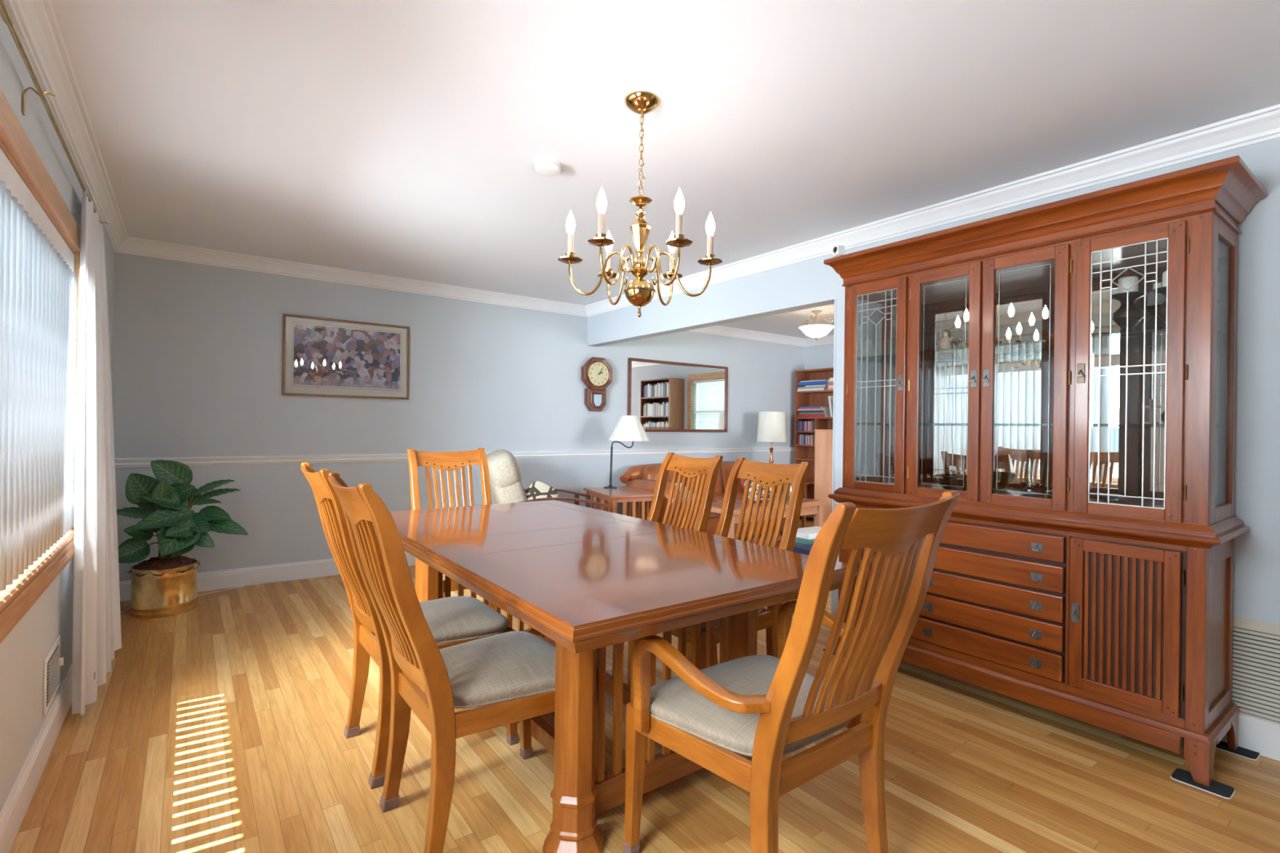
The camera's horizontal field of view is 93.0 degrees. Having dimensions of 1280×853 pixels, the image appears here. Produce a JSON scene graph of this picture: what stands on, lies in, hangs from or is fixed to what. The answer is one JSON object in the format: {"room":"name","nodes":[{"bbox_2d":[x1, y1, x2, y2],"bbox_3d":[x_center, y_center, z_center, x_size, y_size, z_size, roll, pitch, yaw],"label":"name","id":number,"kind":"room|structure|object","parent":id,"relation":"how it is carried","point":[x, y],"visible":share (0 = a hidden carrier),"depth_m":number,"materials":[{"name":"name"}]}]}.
{"room":"dining room","nodes":[
{"label":"dining room","id":0,"kind":"room"},
{"bbox_2d":[0,0,115,812],"bbox_3d":[-1.463,-0.019,1.161,0.150,2.440,7.110,1,0,-37],"label":"wall","id":1,"kind":"structure","parent":0,"point":[24,651],"depth_m":1.99,"materials":[{"name":"paint"}]},
{"bbox_2d":[0,662,72,852],"bbox_3d":[-1.456,1.135,1.271,0.014,0.132,6.960,1,0,-37],"label":"baseboard","id":2,"kind":"structure","parent":1,"relation":"attached to","point":[12,814],"depth_m":1.97,"materials":[{"name":"white paint"}]},
{"bbox_2d":[0,537,74,644],"bbox_3d":[-1.942,0.528,1.938,0.020,0.088,1.960,1,0,-37],"label":"trim","id":3,"kind":"structure","parent":1,"relation":"attached to","point":[10,616],"depth_m":1.92,"materials":[{"name":"brown wood"}]},
{"bbox_2d":[0,529,74,612],"bbox_3d":[-1.999,0.469,1.895,0.165,0.026,1.980,1,0,-37],"label":"trim","id":4,"kind":"structure","parent":1,"relation":"attached to","point":[12,590],"depth_m":1.92,"materials":[{"name":"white wood"}]},
{"bbox_2d":[0,147,76,591],"bbox_3d":[-1.975,-0.147,1.931,0.079,1.183,1.758,1,0,-37],"label":"vertical blinds","id":5,"kind":"object","parent":1,"relation":"attached to","point":[38,280],"visible":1,"depth_m":1.94,"materials":[{"name":"white plastic"}]},
{"bbox_2d":[0,88,80,253],"bbox_3d":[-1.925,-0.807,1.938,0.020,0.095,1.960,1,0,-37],"label":"trim","id":6,"kind":"structure","parent":1,"relation":"attached to","point":[13,135],"depth_m":1.87,"materials":[{"name":"brown wood"}]},
{"bbox_2d":[42,635,63,716],"bbox_3d":[-2.210,0.932,2.291,0.020,0.200,0.320,1,0,-37],"label":"air vent","id":7,"kind":"object","parent":1,"relation":"in","point":[52,662],"visible":1,"depth_m":2.25,"materials":[{"name":"white metal"}]},
{"bbox_2d":[0,0,107,230],"bbox_3d":[-1.301,-0.966,1.142,0.071,0.089,5.000,1,0,-37],"label":"curtain rod","id":8,"kind":"object","parent":1,"relation":"attached to","point":[5,14],"visible":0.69,"depth_m":1.80,"materials":[{"name":"gold metal"}]},
{"bbox_2d":[71,186,121,715],"bbox_3d":[-2.438,0.060,2.757,0.140,2.167,0.948,1,0,-37],"label":"sheer curtain","id":9,"kind":"object","parent":8,"relation":"hanging from","point":[96,620],"visible":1,"depth_m":2.63,"materials":[{"name":"white fabric"}]},
{"bbox_2d":[4,0,128,252],"bbox_3d":[-1.404,-1.188,1.287,0.072,0.100,6.960,1,0,-37],"label":"trim","id":10,"kind":"structure","parent":1,"relation":"attached to","point":[36,22],"depth_m":2.21,"materials":[{"name":"white paint"}]},
{"bbox_2d":[71,250,79,529],"bbox_3d":[-2.488,-0.150,2.682,0.018,1.235,0.075,1,0,-37],"label":"trim","id":11,"kind":"structure","parent":1,"relation":"attached to","point":[77,253],"depth_m":2.65,"materials":[{"name":"brown wood"}]},
{"bbox_2d":[112,252,804,581],"bbox_3d":[-0.670,-0.011,6.257,7.506,2.440,0.120,1,0,-37],"label":"wall","id":12,"kind":"structure","parent":0,"point":[197,348],"depth_m":4.97,"materials":[{"name":"paint"}]},
{"bbox_2d":[119,551,415,601],"bbox_3d":[-0.644,1.143,6.204,7.206,0.132,0.014,1,0,-37],"label":"baseboard","id":13,"kind":"structure","parent":12,"relation":"attached to","point":[225,579],"depth_m":4.56,"materials":[{"name":"white paint"}]},
{"bbox_2d":[281,313,409,399],"bbox_3d":[-2.352,-0.545,4.912,0.937,0.622,0.022,1,0,-37],"label":"framed print","id":14,"kind":"object","parent":12,"relation":"attached to","point":[322,357],"visible":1,"depth_m":4.89,"materials":[{"name":"multicoloured paper"}]},
{"bbox_2d":[116,236,586,316],"bbox_3d":[-2.004,-1.197,5.133,3.701,0.100,0.072,1,0,-37],"label":"trim","id":15,"kind":"structure","parent":12,"relation":"attached to","point":[131,246],"depth_m":4.80,"materials":[{"name":"white paint"}]},
{"bbox_2d":[114,447,794,467],"bbox_3d":[-0.630,0.280,6.199,7.206,0.066,0.024,1,0,-37],"label":"trim","id":16,"kind":"structure","parent":12,"relation":"attached to","point":[311,459],"depth_m":4.97,"materials":[{"name":"white paint"}]},
{"bbox_2d":[581,356,612,411],"bbox_3d":[-0.451,-0.434,6.284,0.342,0.556,0.092,1,0,-37],"label":"wall clock","id":17,"kind":"object","parent":12,"relation":"attached to","point":[596,372],"visible":1,"depth_m":6.25,"materials":[{"name":"brown wood"}]},
{"bbox_2d":[626,357,728,431],"bbox_3d":[0.470,-0.337,7.008,1.490,0.800,0.030,1,0,-37],"label":"wall mirror","id":18,"kind":"object","parent":12,"relation":"attached to","point":[664,396],"visible":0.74,"depth_m":6.98,"materials":[{"name":"brown mirror"}]},
{"bbox_2d":[688,324,805,346],"bbox_3d":[0.937,-1.162,7.321,3.380,0.100,0.072,1,0,-37],"label":"trim","id":19,"kind":"structure","parent":12,"relation":"attached to","point":[714,330],"depth_m":7.68,"materials":[{"name":"white paint"}]},
{"bbox_2d":[9,518,1279,852],"bbox_3d":[1.436,1.286,3.405,7.506,0.100,7.230,1,0,-37],"label":"floor","id":20,"kind":"structure","parent":0,"point":[218,726],"depth_m":2.10,"materials":[{"name":"brown wood"}]},
{"bbox_2d":[116,459,248,618],"bbox_3d":[-2.951,0.698,3.922,0.700,0.967,0.434,1,0,-37],"label":"potted plant","id":21,"kind":"object","parent":20,"relation":"on","point":[166,584],"visible":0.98,"depth_m":3.79,"materials":[{"name":"green plant"}]},
{"bbox_2d":[120,564,414,612],"bbox_3d":[-2.672,1.159,4.594,0.207,0.052,1.975,1,0,44],"label":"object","id":22,"kind":"object","parent":20,"relation":"on","point":[410,565],"visible":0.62,"depth_m":4.53,"materials":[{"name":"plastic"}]},
{"bbox_2d":[300,462,518,789],"bbox_3d":[-0.879,0.673,2.300,0.705,1.070,0.478,1,0,-37],"label":"dining chair","id":23,"kind":"object","parent":20,"relation":"on","point":[458,620],"visible":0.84,"depth_m":2.19,"materials":[{"name":"brown wood"}]},
{"bbox_2d":[419,595,508,643],"bbox_3d":[-0.789,0.737,2.368,0.447,0.072,0.470,1,0,-37],"label":"seat cushion","id":24,"kind":"object","parent":23,"relation":"on","point":[458,619],"depth_m":2.28,"materials":[{"name":"beige fabric"}]},
{"bbox_2d":[328,471,595,852],"bbox_3d":[-0.551,0.677,1.859,0.705,1.070,0.478,1,0,-37],"label":"dining chair","id":25,"kind":"object","parent":20,"relation":"on","point":[510,676],"visible":0.89,"depth_m":1.70,"materials":[{"name":"brown wood"}]},
{"bbox_2d":[439,631,555,706],"bbox_3d":[-0.460,0.741,1.927,0.447,0.072,0.470,1,0,-37],"label":"seat cushion","id":26,"kind":"object","parent":25,"relation":"on","point":[515,668],"depth_m":1.80,"materials":[{"name":"beige fabric"}]},
{"bbox_2d":[407,448,529,629],"bbox_3d":[-0.993,0.671,3.451,0.644,1.070,0.705,1,0,-37],"label":"armchair","id":27,"kind":"object","parent":20,"relation":"on","point":[448,461],"visible":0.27,"depth_m":3.66,"materials":[{"name":"brown wood"}]},
{"bbox_2d":[485,449,612,510],"bbox_3d":[-0.835,0.703,5.195,1.012,1.009,0.795,1,0,-19],"label":"recliner","id":28,"kind":"object","parent":20,"relation":"on","point":[506,486],"visible":0.41,"depth_m":4.81,"materials":[{"name":"beige fabric"}]},
{"bbox_2d":[485,449,521,488],"bbox_3d":[-1.165,0.368,5.082,0.307,0.347,0.670,1,0,-19],"label":"cushion","id":29,"kind":"object","parent":28,"relation":"on","point":[503,467],"depth_m":4.79,"materials":[{"name":"beige fabric"}]},
{"bbox_2d":[489,480,527,503],"bbox_3d":[-1.115,0.544,5.100,0.338,0.490,0.620,1,0,-19],"label":"cushion","id":30,"kind":"object","parent":28,"relation":"on","point":[502,491],"depth_m":4.81,"materials":[{"name":"beige fabric"}]},
{"bbox_2d":[525,480,558,500],"bbox_3d":[-0.824,0.608,4.952,0.308,0.323,0.166,1,0,8],"label":"patterned cushion","id":31,"kind":"object","parent":28,"relation":"on","point":[537,489],"visible":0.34,"depth_m":4.94,"materials":[{"name":"beige fabric"}]},
{"bbox_2d":[372,499,858,852],"bbox_3d":[-0.344,0.834,2.560,1.112,0.760,2.122,1,0,-37],"label":"dining table","id":32,"kind":"object","parent":20,"relation":"on","point":[584,580],"visible":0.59,"depth_m":1.89,"materials":[{"name":"brown wood"}]},
{"bbox_2d":[583,486,653,519],"bbox_3d":[-0.189,0.904,5.601,0.460,0.622,0.720,1,0,-25],"label":"end table","id":33,"kind":"object","parent":20,"relation":"on","point":[624,495],"visible":0.42,"depth_m":5.41,"materials":[{"name":"brown wood"}]},
{"bbox_2d":[604,413,649,488],"bbox_3d":[-0.116,0.230,5.973,0.418,0.728,0.418,1,0,8],"label":"lamp","id":34,"kind":"object","parent":33,"relation":"on","point":[629,428],"visible":1,"depth_m":5.86,"materials":[{"name":"white fabric"}]},
{"bbox_2d":[612,452,723,676],"bbox_3d":[0.036,0.684,3.193,0.705,1.070,0.478,1,0,-37],"label":"dining chair","id":35,"kind":"object","parent":20,"relation":"on","point":[690,468],"visible":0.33,"depth_m":3.33,"materials":[{"name":"brown wood"}]},
{"bbox_2d":[619,461,792,537],"bbox_3d":[0.809,0.816,6.656,2.062,0.822,0.883,1,0,-37],"label":"leather sofa","id":36,"kind":"object","parent":20,"relation":"on","point":[643,477],"visible":0.27,"depth_m":6.33,"materials":[{"name":"brown leather"}]},
{"bbox_2d":[640,464,687,486],"bbox_3d":[0.240,0.620,6.553,0.580,0.436,0.366,1,0,-37],"label":"cushion","id":37,"kind":"object","parent":36,"relation":"on","point":[651,472],"depth_m":6.37,"materials":[{"name":"leather"}]},
{"bbox_2d":[675,483,693,501],"bbox_3d":[0.396,0.669,6.127,0.238,0.168,0.400,1,0,36],"label":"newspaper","id":38,"kind":"object","parent":36,"relation":"on","point":[675,483],"visible":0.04,"depth_m":6.19,"materials":[{"name":"white paper"}]},
{"bbox_2d":[682,497,717,519],"bbox_3d":[0.452,0.833,6.265,0.530,0.200,0.680,1,0,-37],"label":"seat cushion","id":39,"kind":"object","parent":36,"relation":"on","point":[714,500],"depth_m":6.11,"materials":[{"name":"leather"}]},
{"bbox_2d":[687,468,723,493],"bbox_3d":[0.657,0.625,6.864,0.580,0.436,0.366,1,0,-37],"label":"cushion","id":40,"kind":"object","parent":36,"relation":"on","point":[719,484],"depth_m":6.84,"materials":[{"name":"leather"}]},
{"bbox_2d":[697,492,743,502],"bbox_3d":[0.869,0.838,6.575,0.530,0.200,0.680,1,0,-37],"label":"seat cushion","id":41,"kind":"object","parent":36,"relation":"on","point":[718,496],"depth_m":6.41,"materials":[{"name":"leather"}]},
{"bbox_2d":[720,461,744,493],"bbox_3d":[1.074,0.630,7.174,0.580,0.436,0.366,1,0,-37],"label":"cushion","id":42,"kind":"object","parent":36,"relation":"on","point":[726,467],"depth_m":6.94,"materials":[{"name":"leather"}]},
{"bbox_2d":[741,478,744,488],"bbox_3d":[1.247,0.568,6.691,0.379,0.377,0.168,1,0,-39],"label":"cushion","id":43,"kind":"object","parent":36,"relation":"on","point":[742,479],"visible":0.05,"depth_m":6.57,"materials":[{"name":"fabric"}]},
{"bbox_2d":[737,490,782,496],"bbox_3d":[1.286,0.843,6.885,0.530,0.200,0.680,1,0,-37],"label":"seat cushion","id":44,"kind":"object","parent":36,"relation":"on","point":[739,492],"depth_m":6.83,"materials":[{"name":"leather"}]},
{"bbox_2d":[743,478,775,502],"bbox_3d":[1.087,0.556,5.500,0.340,0.252,0.142,1,0,-34],"label":"patterned throw pillow","id":45,"kind":"object","parent":36,"relation":"on","point":[744,480],"visible":0.19,"depth_m":5.41,"materials":[{"name":"white fabric"}]},
{"bbox_2d":[626,457,810,686],"bbox_3d":[0.365,0.688,2.709,0.705,1.070,0.478,1,0,-37],"label":"dining chair","id":46,"kind":"object","parent":20,"relation":"on","point":[768,475],"visible":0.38,"depth_m":2.80,"materials":[{"name":"brown wood"}]},
{"bbox_2d":[693,496,826,546],"bbox_3d":[1.081,0.955,5.450,1.240,0.553,0.480,1,0,-37],"label":"console table","id":47,"kind":"object","parent":20,"relation":"on","point":[809,506],"visible":0.2,"depth_m":5.39,"materials":[{"name":"brown wood"}]},
{"bbox_2d":[745,535,782,546],"bbox_3d":[1.080,1.061,5.450,1.100,0.020,0.340,1,0,-37],"label":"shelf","id":48,"kind":"object","parent":47,"relation":"attached to","point":[780,536],"depth_m":5.62,"materials":[{"name":"brown wood"}]},
{"bbox_2d":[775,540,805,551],"bbox_3d":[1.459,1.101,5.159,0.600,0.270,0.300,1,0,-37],"label":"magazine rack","id":49,"kind":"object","parent":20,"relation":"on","point":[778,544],"visible":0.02,"depth_m":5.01,"materials":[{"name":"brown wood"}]},
{"bbox_2d":[795,537,814,544],"bbox_3d":[1.460,0.946,5.159,0.400,0.040,0.250,1,0,-42],"label":"book","id":50,"kind":"object","parent":49,"relation":"on","point":[797,540],"visible":0.17,"depth_m":4.99,"materials":[{"name":"teal paper"}]},
{"bbox_2d":[795,526,821,539],"bbox_3d":[1.469,0.903,5.165,0.380,0.045,0.240,1,0,-34],"label":"book","id":51,"kind":"object","parent":50,"relation":"on","point":[808,533],"visible":0.51,"depth_m":5.05,"materials":[{"name":"white paper"}]},
{"bbox_2d":[623,490,959,852],"bbox_3d":[0.391,0.689,1.617,0.644,1.070,0.705,1,0,-37],"label":"armchair","id":52,"kind":"object","parent":20,"relation":"on","point":[765,708],"visible":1,"depth_m":1.47,"materials":[{"name":"brown wood"}]},
{"bbox_2d":[649,654,848,753],"bbox_3d":[0.322,0.751,1.708,0.552,0.072,0.447,1,0,-37],"label":"seat cushion","id":53,"kind":"object","parent":52,"relation":"on","point":[675,707],"depth_m":1.60,"materials":[{"name":"beige fabric"}]},
{"bbox_2d":[793,543,813,555],"bbox_3d":[1.433,1.086,4.791,0.500,0.300,0.160,1,0,-37],"label":"book","id":54,"kind":"object","parent":20,"relation":"on","point":[804,549],"visible":0.12,"depth_m":4.66,"materials":[{"name":"paper"}]},
{"bbox_2d":[801,482,808,527],"bbox_3d":[1.756,0.964,7.510,0.480,0.550,0.440,1,0,-37],"label":"side table","id":55,"kind":"object","parent":20,"relation":"on","point":[803,517],"visible":0.18,"depth_m":7.47,"materials":[{"name":"brown wood"}]},
{"bbox_2d":[756,411,786,463],"bbox_3d":[1.610,0.254,7.432,0.356,0.865,0.356,1,0,-37],"label":"table lamp","id":56,"kind":"object","parent":55,"relation":"on","point":[771,426],"visible":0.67,"depth_m":7.29,"materials":[{"name":"white fabric"}]},
{"bbox_2d":[793,367,833,519],"bbox_3d":[2.467,0.252,7.808,0.285,1.990,0.980,1,0,-37],"label":"bookcase","id":57,"kind":"object","parent":20,"relation":"on","point":[816,397],"visible":0.3,"depth_m":8.12,"materials":[{"name":"brown wood"}]},
{"bbox_2d":[797,387,827,391],"bbox_3d":[2.312,-0.480,7.994,0.220,0.030,0.420,1,0,-37],"label":"book","id":58,"kind":"object","parent":57,"relation":"on","point":[818,388],"visible":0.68,"depth_m":7.90,"materials":[{"name":"white paper"}]},
{"bbox_2d":[797,386,828,389],"bbox_3d":[2.319,-0.508,7.985,0.220,0.026,0.430,1,0,-37],"label":"book","id":59,"kind":"object","parent":58,"relation":"on","point":[811,387],"visible":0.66,"depth_m":7.90,"materials":[{"name":"white paper"}]},
{"bbox_2d":[804,384,827,386],"bbox_3d":[2.359,-0.527,7.932,0.220,0.012,0.320,1,0,-37],"label":"book","id":60,"kind":"object","parent":59,"relation":"on","point":[823,384],"visible":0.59,"depth_m":7.84,"materials":[{"name":"white paper"}]},
{"bbox_2d":[800,383,826,386],"bbox_3d":[2.336,-0.539,7.964,0.220,0.012,0.400,1,0,-37],"label":"book","id":61,"kind":"object","parent":60,"relation":"on","point":[820,384],"visible":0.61,"depth_m":7.89,"materials":[{"name":"white paper"}]},
{"bbox_2d":[797,380,829,385],"bbox_3d":[2.328,-0.567,7.975,0.220,0.042,0.460,1,0,-37],"label":"book","id":62,"kind":"object","parent":61,"relation":"on","point":[820,381],"visible":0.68,"depth_m":7.89,"materials":[{"name":"blue paper"}]},
{"bbox_2d":[797,413,831,417],"bbox_3d":[2.316,-0.140,7.984,0.220,0.040,0.440,1,0,-37],"label":"book","id":63,"kind":"object","parent":57,"relation":"on","point":[803,415],"visible":0.7,"depth_m":7.87,"materials":[{"name":"red paper"}]},
{"bbox_2d":[799,412,830,414],"bbox_3d":[2.322,-0.171,7.976,0.220,0.022,0.400,1,0,-37],"label":"book","id":64,"kind":"object","parent":63,"relation":"on","point":[800,413],"visible":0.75,"depth_m":7.88,"materials":[{"name":"grey paper"}]},
{"bbox_2d":[797,410,830,413],"bbox_3d":[2.310,-0.195,7.992,0.220,0.026,0.420,1,0,-37],"label":"book","id":65,"kind":"object","parent":64,"relation":"on","point":[798,411],"visible":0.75,"depth_m":7.88,"materials":[{"name":"paper"}]},
{"bbox_2d":[797,408,830,410],"bbox_3d":[2.314,-0.220,7.988,0.220,0.022,0.430,1,0,-37],"label":"book","id":66,"kind":"object","parent":65,"relation":"on","point":[821,409],"visible":0.77,"depth_m":7.87,"materials":[{"name":"white paper"}]},
{"bbox_2d":[799,406,829,408],"bbox_3d":[2.305,-0.245,8.000,0.220,0.028,0.340,1,0,-37],"label":"book","id":67,"kind":"object","parent":66,"relation":"on","point":[800,407],"visible":0.79,"depth_m":7.90,"materials":[{"name":"purple paper"}]},
{"bbox_2d":[827,395,833,417],"bbox_3d":[2.490,-0.251,7.749,0.200,0.270,0.066,1,0,-37],"label":"book","id":68,"kind":"object","parent":57,"relation":"on","point":[830,397],"visible":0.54,"depth_m":7.69,"materials":[{"name":"white paper"}]},
{"bbox_2d":[813,429,832,526],"bbox_3d":[1.941,0.636,6.407,0.200,1.210,0.485,1,0,16],"label":"cabinet","id":69,"kind":"object","parent":20,"relation":"on","point":[823,437],"visible":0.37,"depth_m":6.18,"materials":[{"name":"brown wood"}]},
{"bbox_2d":[823,155,1266,786],"bbox_3d":[1.678,0.165,2.810,0.494,2.135,1.636,1,0,-37],"label":"china cabinet","id":70,"kind":"object","parent":20,"relation":"on","point":[1115,614],"visible":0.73,"depth_m":2.51,"materials":[{"name":"brown wood"}]},
{"bbox_2d":[832,245,844,257],"bbox_3d":[1.077,-0.944,3.294,0.048,0.066,0.048,1,0,-17],"label":"security camera","id":71,"kind":"object","parent":70,"relation":"on","point":[837,251],"visible":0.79,"depth_m":3.27,"materials":[{"name":"white plastic"}]},
{"bbox_2d":[937,330,953,354],"bbox_3d":[1.554,-0.428,3.078,0.062,0.117,0.084,1,0,-37],"label":"figurine","id":72,"kind":"object","parent":70,"relation":"on","point":[944,343],"visible":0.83,"depth_m":3.07,"materials":[{"name":"beige ceramic"}]},
{"bbox_2d":[935,474,967,491],"bbox_3d":[1.566,0.286,3.000,0.195,0.089,0.195,1,0,-37],"label":"glass bowl","id":73,"kind":"object","parent":70,"relation":"on","point":[940,478],"visible":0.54,"depth_m":2.99,"materials":[{"name":"clear glass"}]},
{"bbox_2d":[964,337,1002,346],"bbox_3d":[1.649,-0.412,2.917,0.160,0.088,0.160,1,0,-37],"label":"lidded dish","id":74,"kind":"object","parent":70,"relation":"on","point":[997,341],"visible":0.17,"depth_m":2.86,"materials":[{"name":"ceramic"}]},
{"bbox_2d":[856,422,1164,426],"bbox_3d":[1.722,-0.008,2.841,0.349,0.009,1.432,1,0,-37],"label":"glass shelf","id":75,"kind":"object","parent":70,"relation":"attached to","point":[858,424],"depth_m":2.94,"materials":[{"name":"clear glass"}]},
{"bbox_2d":[857,328,1165,364],"bbox_3d":[1.726,-0.363,2.841,0.349,0.009,1.432,1,0,-37],"label":"glass shelf","id":76,"kind":"object","parent":70,"relation":"attached to","point":[1034,348],"depth_m":2.85,"materials":[{"name":"clear glass"}]},
{"bbox_2d":[886,247,1167,507],"bbox_3d":[1.871,-0.208,2.950,0.004,1.085,1.440,1,0,-37],"label":"mirror","id":77,"kind":"object","parent":70,"relation":"on","point":[1024,312],"depth_m":2.92,"materials":[{"name":"clear mirror"}]},
{"bbox_2d":[1017,493,1102,502],"bbox_3d":[1.857,0.324,2.693,0.242,0.021,0.315,1,0,-37],"label":"oval platter","id":78,"kind":"object","parent":70,"relation":"on","point":[1037,495],"visible":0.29,"depth_m":2.77,"materials":[{"name":"brown metal"}]},
{"bbox_2d":[1109,275,1147,338],"bbox_3d":[1.984,-0.484,2.468,0.122,0.240,0.122,1,0,-37],"label":"candle holder","id":79,"kind":"object","parent":70,"relation":"on","point":[1135,315],"visible":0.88,"depth_m":2.44,"materials":[{"name":"brown metal"}]},
{"bbox_2d":[1117,275,1138,293],"bbox_3d":[1.985,-0.569,2.468,0.065,0.070,0.065,1,0,-37],"label":"candle","id":80,"kind":"object","parent":79,"relation":"on","point":[1126,282],"depth_m":2.44,"materials":[{"name":"white wax"}]},
{"bbox_2d":[1142,399,1160,423],"bbox_3d":[2.039,-0.058,2.420,0.030,0.100,0.056,1,0,-37],"label":"cross","id":81,"kind":"object","parent":70,"relation":"on","point":[1151,406],"visible":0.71,"depth_m":2.42,"materials":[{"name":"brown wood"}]},
{"bbox_2d":[1151,271,1166,334],"bbox_3d":[2.070,-0.483,2.352,0.134,0.240,0.134,1,0,-37],"label":"candle holder","id":82,"kind":"object","parent":70,"relation":"on","point":[1162,309],"visible":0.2,"depth_m":2.35,"materials":[{"name":"glass"}]},
{"bbox_2d":[1160,409,1164,423],"bbox_3d":[2.075,-0.042,2.372,0.062,0.068,0.062,1,0,-37],"label":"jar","id":83,"kind":"object","parent":70,"relation":"on","point":[1162,415],"visible":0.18,"depth_m":2.38,"materials":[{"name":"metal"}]},
{"bbox_2d":[1170,768,1235,799],"bbox_3d":[1.955,1.240,2.110,0.095,0.008,0.157,1,0,-37],"label":"pad","id":84,"kind":"object","parent":20,"relation":"on","point":[1218,788],"visible":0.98,"depth_m":2.09,"materials":[{"name":"rubber"}]},
{"bbox_2d":[1215,741,1260,760],"bbox_3d":[2.288,1.244,2.352,0.095,0.008,0.157,1,0,-37],"label":"pad","id":85,"kind":"object","parent":20,"relation":"on","point":[1245,753],"visible":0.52,"depth_m":2.32,"materials":[{"name":"rubber"}]},
{"bbox_2d":[50,0,1279,338],"bbox_3d":[1.468,-1.254,3.404,7.506,0.100,7.230,1,0,-37],"label":"ceiling","id":86,"kind":"structure","parent":0,"point":[404,139],"depth_m":2.34,"materials":[{"name":"paint"}]},
{"bbox_2d":[534,158,560,177],"bbox_3d":[-0.430,-1.205,2.834,0.120,0.043,0.120,1,0,-37],"label":"smoke detector","id":87,"kind":"object","parent":86,"relation":"attached to","point":[548,167],"visible":1,"depth_m":2.80,"materials":[{"name":"white plastic"}]},
{"bbox_2d":[557,90,722,317],"bbox_3d":[0.003,-0.817,2.275,0.567,0.808,0.614,1,0,-37],"label":"chandelier","id":88,"kind":"object","parent":86,"relation":"hanging from","point":[639,292],"visible":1,"depth_m":2.25,"materials":[{"name":"gold metal"}]},
{"bbox_2d":[565,233,574,256],"bbox_3d":[-0.261,-0.670,2.275,0.036,0.101,0.036,1,0,-37],"label":"candle","id":89,"kind":"object","parent":88,"relation":"on","point":[570,236],"depth_m":2.26,"materials":[{"name":"white plastic"}]},
{"bbox_2d":[595,213,606,237],"bbox_3d":[-0.130,-0.668,2.048,0.036,0.101,0.036,1,0,-37],"label":"candle","id":90,"kind":"object","parent":88,"relation":"on","point":[601,233],"depth_m":2.04,"materials":[{"name":"white plastic"}]},
{"bbox_2d":[604,251,613,272],"bbox_3d":[-0.130,-0.668,2.502,0.036,0.101,0.036,1,0,-37],"label":"candle","id":91,"kind":"object","parent":88,"relation":"on","point":[608,268],"depth_m":2.49,"materials":[{"name":"white plastic"}]},
{"bbox_2d":[667,252,675,273],"bbox_3d":[0.132,-0.665,2.502,0.036,0.101,0.036,1,0,-37],"label":"candle","id":92,"kind":"object","parent":88,"relation":"on","point":[671,270],"depth_m":2.49,"materials":[{"name":"white plastic"}]},
{"bbox_2d":[673,213,684,238],"bbox_3d":[0.132,-0.665,2.048,0.036,0.101,0.036,1,0,-37],"label":"candle","id":93,"kind":"object","parent":88,"relation":"on","point":[678,234],"depth_m":2.04,"materials":[{"name":"white plastic"}]},
{"bbox_2d":[705,235,715,257],"bbox_3d":[0.263,-0.663,2.275,0.036,0.101,0.036,1,0,-37],"label":"candle","id":94,"kind":"object","parent":88,"relation":"on","point":[710,237],"depth_m":2.27,"materials":[{"name":"white plastic"}]},
{"bbox_2d":[789,304,834,341],"bbox_3d":[1.815,-1.038,6.239,0.580,0.325,0.580,1,0,-37],"label":"ceiling light","id":95,"kind":"object","parent":86,"relation":"attached to","point":[816,331],"visible":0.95,"depth_m":6.18,"materials":[{"name":"white glass"}]},
{"bbox_2d":[804,343,834,369],"bbox_3d":[4.426,0.052,5.543,0.120,2.440,7.110,1,0,-37],"label":"wall","id":96,"kind":"structure","parent":0,"point":[817,357],"depth_m":8.17,"materials":[{"name":"paint"}]},
{"bbox_2d":[804,334,834,346],"bbox_3d":[4.319,-1.119,5.545,0.072,0.100,6.960,1,0,-37],"label":"trim","id":97,"kind":"structure","parent":96,"relation":"attached to","point":[827,340],"depth_m":8.12,"materials":[{"name":"white paint"}]},
{"bbox_2d":[586,137,1279,624],"bbox_3d":[1.572,0.018,3.512,0.125,2.440,6.960,1,0,-37],"label":"wall","id":98,"kind":"structure","parent":0,"point":[809,283],"depth_m":2.36,"materials":[{"name":"paint"}]},
{"bbox_2d":[830,298,836,614],"bbox_3d":[1.282,0.212,3.898,0.133,2.045,0.012,1,0,-37],"label":"trim","id":99,"kind":"structure","parent":98,"relation":"attached to","point":[835,300],"depth_m":3.86,"materials":[{"name":"paint"}]},
{"bbox_2d":[585,103,1279,316],"bbox_3d":[1.507,-1.153,3.453,0.072,0.100,6.960,1,0,-37],"label":"trim","id":100,"kind":"structure","parent":98,"relation":"attached to","point":[1262,125],"depth_m":2.96,"materials":[{"name":"white paint"}]},
{"bbox_2d":[1220,713,1279,760],"bbox_3d":[2.414,1.179,2.243,0.016,0.140,3.900,1,0,-37],"label":"baseboard","id":101,"kind":"structure","parent":98,"relation":"attached to","point":[1263,737],"depth_m":2.31,"materials":[{"name":"white paint"}]},
{"bbox_2d":[1231,616,1279,724],"bbox_3d":[2.577,0.951,2.032,0.012,0.410,1.250,1,0,-37],"label":"air vent","id":102,"kind":"object","parent":98,"relation":"in","point":[1255,685],"visible":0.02,"depth_m":2.32,"materials":[{"name":"white metal"}]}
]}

